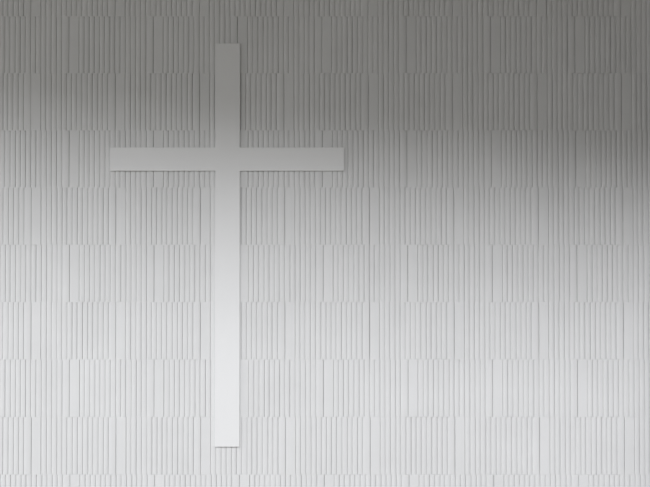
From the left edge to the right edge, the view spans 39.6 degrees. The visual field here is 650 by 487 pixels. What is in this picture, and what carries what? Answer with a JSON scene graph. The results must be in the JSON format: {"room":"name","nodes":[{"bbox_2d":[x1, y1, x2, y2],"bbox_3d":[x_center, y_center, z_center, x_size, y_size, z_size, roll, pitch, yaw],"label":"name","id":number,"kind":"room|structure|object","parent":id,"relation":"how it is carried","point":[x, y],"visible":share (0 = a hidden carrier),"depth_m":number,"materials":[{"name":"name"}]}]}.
{"room":"house of worship","nodes":[
{"label":"house of worship","id":0,"kind":"room"},
{"bbox_2d":[0,0,649,486],"bbox_3d":[0.583,-0.684,6.572,10.823,5.928,0.325,0,-1,0],"label":"wall","id":1,"kind":"structure","parent":0,"point":[465,302],"depth_m":6.41,"materials":[{"name":"concrete"}]},
{"bbox_2d":[110,43,343,446],"bbox_3d":[-0.694,0.008,6.396,1.658,2.855,0.014,0,-1,0],"label":"cross","id":2,"kind":"object","parent":1,"relation":"attached to","point":[227,158],"visible":1,"depth_m":6.39,"materials":[{"name":"paint"}]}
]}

